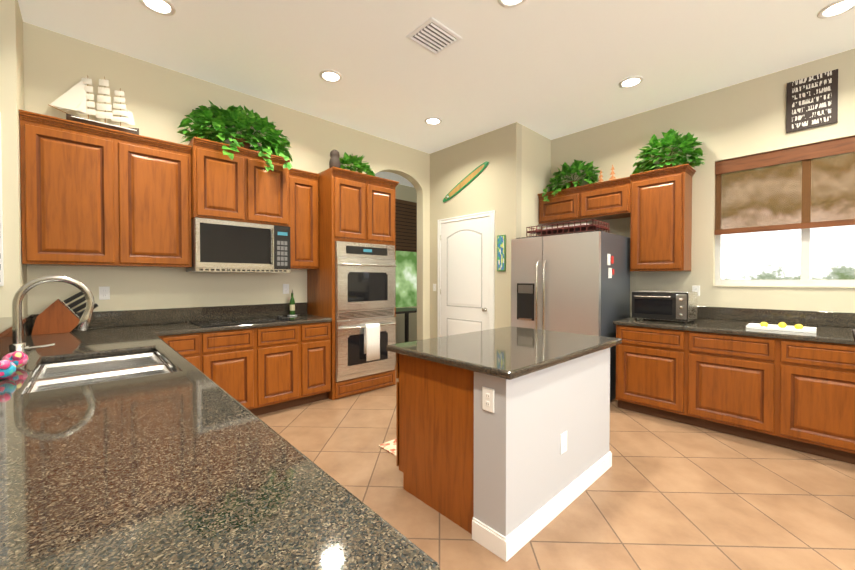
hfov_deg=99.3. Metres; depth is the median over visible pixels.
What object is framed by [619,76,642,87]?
recessed light
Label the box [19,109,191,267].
upper cabinet
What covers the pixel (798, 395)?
base cabinet
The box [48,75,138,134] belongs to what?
model
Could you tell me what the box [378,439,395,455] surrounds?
kitchen rug
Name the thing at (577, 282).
refrigerator
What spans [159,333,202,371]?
base cabinet
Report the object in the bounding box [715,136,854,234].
window blind
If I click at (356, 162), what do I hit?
plant
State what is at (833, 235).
backdrop
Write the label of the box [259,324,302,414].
base cabinet
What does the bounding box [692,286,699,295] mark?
electrical outlet plate
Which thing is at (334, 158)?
owl figurine
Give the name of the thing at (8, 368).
scrubber
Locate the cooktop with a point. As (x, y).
(226, 322)
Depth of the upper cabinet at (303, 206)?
4.09 m
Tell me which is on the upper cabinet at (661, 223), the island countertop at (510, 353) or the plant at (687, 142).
the plant at (687, 142)
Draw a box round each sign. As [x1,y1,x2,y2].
[0,112,3,285]
[786,69,837,132]
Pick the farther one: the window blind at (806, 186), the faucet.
the window blind at (806, 186)
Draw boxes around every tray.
[526,219,608,236]
[746,322,815,332]
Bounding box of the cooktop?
[190,316,293,327]
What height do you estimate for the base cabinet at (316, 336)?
0.880 m
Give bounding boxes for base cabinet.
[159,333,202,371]
[203,328,258,415]
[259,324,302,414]
[303,322,330,403]
[616,325,683,422]
[684,331,775,443]
[772,338,854,463]
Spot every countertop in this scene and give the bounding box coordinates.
[0,325,439,569]
[52,326,135,337]
[144,314,331,335]
[387,326,621,379]
[613,317,854,344]
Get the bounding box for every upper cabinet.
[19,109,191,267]
[188,137,290,226]
[289,168,319,268]
[538,177,630,225]
[630,164,695,271]
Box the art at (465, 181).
[443,161,488,201]
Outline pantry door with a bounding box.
[437,210,494,336]
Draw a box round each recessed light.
[139,0,175,15]
[319,70,341,82]
[425,117,441,124]
[497,0,525,7]
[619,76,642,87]
[817,0,854,18]
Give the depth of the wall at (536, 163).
4.98 m
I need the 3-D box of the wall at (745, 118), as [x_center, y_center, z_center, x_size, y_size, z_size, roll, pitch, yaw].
[3.893,-0.393,3.195,0.150,3.380,5.970,-1,1,-43]
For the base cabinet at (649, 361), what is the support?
on the floor
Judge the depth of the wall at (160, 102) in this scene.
3.54 m
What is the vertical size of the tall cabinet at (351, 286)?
2.585 m
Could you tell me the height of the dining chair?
1.040 m
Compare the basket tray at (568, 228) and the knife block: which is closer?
the knife block
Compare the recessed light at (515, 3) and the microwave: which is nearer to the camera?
the recessed light at (515, 3)
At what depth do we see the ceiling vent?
3.03 m
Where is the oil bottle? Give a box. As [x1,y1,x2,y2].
[287,290,296,315]
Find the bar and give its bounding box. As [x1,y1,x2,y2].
[0,316,26,338]
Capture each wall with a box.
[0,0,22,317]
[0,324,24,360]
[18,4,27,316]
[23,22,429,379]
[395,184,416,342]
[430,122,521,337]
[521,125,550,237]
[551,49,854,327]
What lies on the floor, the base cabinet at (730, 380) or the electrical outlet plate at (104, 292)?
the base cabinet at (730, 380)
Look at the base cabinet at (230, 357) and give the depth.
3.37 m
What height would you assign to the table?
0.950 m
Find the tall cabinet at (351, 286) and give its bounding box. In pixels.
[307,167,398,399]
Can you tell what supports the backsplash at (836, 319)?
attached to the wall at (745, 118)
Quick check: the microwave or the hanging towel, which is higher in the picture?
the microwave
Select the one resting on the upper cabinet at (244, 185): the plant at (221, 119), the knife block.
the plant at (221, 119)
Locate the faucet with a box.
[9,275,94,353]
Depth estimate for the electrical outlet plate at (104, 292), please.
3.21 m
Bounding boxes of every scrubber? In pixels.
[0,360,16,379]
[1,351,28,367]
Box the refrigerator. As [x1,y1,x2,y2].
[511,230,629,400]
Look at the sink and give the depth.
1.96 m
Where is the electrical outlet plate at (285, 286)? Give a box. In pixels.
[283,284,288,293]
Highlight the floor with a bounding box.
[257,340,854,569]
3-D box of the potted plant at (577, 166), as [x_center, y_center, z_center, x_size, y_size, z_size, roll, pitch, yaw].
[1.873,-1.396,4.823,0.528,0.563,0.740,-1,1,-43]
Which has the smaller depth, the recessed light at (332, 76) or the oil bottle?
the recessed light at (332, 76)
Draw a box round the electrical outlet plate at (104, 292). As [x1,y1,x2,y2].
[99,286,109,299]
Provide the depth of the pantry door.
5.32 m
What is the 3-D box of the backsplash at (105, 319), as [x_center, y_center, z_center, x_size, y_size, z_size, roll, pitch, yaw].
[-2.194,0.299,3.538,2.322,0.144,0.427,-1,1,-43]
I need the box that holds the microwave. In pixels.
[186,218,290,272]
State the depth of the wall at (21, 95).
2.77 m
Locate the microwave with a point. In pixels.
(224, 246)
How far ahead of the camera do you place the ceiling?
3.24 m
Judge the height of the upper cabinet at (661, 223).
1.115 m
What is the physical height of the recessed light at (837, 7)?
0.010 m
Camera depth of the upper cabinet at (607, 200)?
4.58 m
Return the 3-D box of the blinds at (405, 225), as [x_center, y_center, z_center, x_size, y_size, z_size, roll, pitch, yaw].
[-0.445,-1.275,7.878,1.700,1.090,0.035,-1,1,-43]
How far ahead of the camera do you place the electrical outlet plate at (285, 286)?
4.30 m
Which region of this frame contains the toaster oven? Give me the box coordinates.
[632,291,697,322]
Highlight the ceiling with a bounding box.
[18,0,854,187]
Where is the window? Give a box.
[713,226,854,287]
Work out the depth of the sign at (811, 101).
3.37 m
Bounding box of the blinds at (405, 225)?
[395,199,416,251]
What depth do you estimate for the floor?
2.21 m
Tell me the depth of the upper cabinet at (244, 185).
3.54 m
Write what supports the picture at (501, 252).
attached to the wall at (495, 184)
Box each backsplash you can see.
[24,302,306,337]
[697,306,854,327]
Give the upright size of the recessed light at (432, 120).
0.010 m
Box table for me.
[396,307,416,341]
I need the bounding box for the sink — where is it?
[26,352,172,392]
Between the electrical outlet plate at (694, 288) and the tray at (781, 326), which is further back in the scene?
the electrical outlet plate at (694, 288)
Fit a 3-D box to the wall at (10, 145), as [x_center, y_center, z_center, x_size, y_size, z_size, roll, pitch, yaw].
[-4.350,-0.366,1.326,3.830,3.380,0.150,-1,1,-43]
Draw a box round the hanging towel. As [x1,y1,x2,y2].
[364,323,379,360]
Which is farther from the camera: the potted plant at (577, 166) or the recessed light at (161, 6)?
the potted plant at (577, 166)
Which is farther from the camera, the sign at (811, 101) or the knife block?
the sign at (811, 101)
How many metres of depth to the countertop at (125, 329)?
2.91 m
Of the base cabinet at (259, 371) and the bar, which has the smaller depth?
the bar
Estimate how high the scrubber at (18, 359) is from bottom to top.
0.087 m
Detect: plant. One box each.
[178,101,292,170]
[339,152,374,175]
[542,159,599,201]
[632,129,704,173]
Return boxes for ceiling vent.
[406,17,462,54]
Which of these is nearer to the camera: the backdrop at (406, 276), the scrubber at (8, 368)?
the scrubber at (8, 368)
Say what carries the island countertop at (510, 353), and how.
on the kitchen island
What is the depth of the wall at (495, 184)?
5.04 m
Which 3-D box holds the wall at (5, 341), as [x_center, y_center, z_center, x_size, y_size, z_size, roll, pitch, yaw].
[-1.690,0.805,1.212,0.160,1.040,3.668,-1,1,-43]
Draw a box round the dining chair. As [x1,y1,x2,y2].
[851,329,854,342]
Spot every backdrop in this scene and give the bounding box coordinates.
[395,251,416,306]
[721,225,854,279]
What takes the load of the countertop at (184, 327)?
on the base cabinet
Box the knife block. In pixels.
[31,291,97,334]
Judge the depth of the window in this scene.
3.55 m
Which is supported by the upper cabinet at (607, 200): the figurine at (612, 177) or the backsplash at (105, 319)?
the figurine at (612, 177)
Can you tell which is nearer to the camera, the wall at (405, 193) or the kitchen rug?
the kitchen rug
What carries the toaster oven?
on the countertop at (834, 334)
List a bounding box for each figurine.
[329,150,340,167]
[598,165,615,181]
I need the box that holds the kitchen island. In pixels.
[396,348,611,561]
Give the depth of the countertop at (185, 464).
0.75 m
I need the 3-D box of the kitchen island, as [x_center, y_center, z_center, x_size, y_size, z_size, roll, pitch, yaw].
[0.553,0.868,2.489,1.306,0.879,0.878,-1,1,-43]
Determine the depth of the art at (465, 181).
5.31 m
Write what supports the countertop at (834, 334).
on the base cabinet at (649, 361)
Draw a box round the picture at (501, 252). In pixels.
[497,235,505,270]
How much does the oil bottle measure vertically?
0.308 m

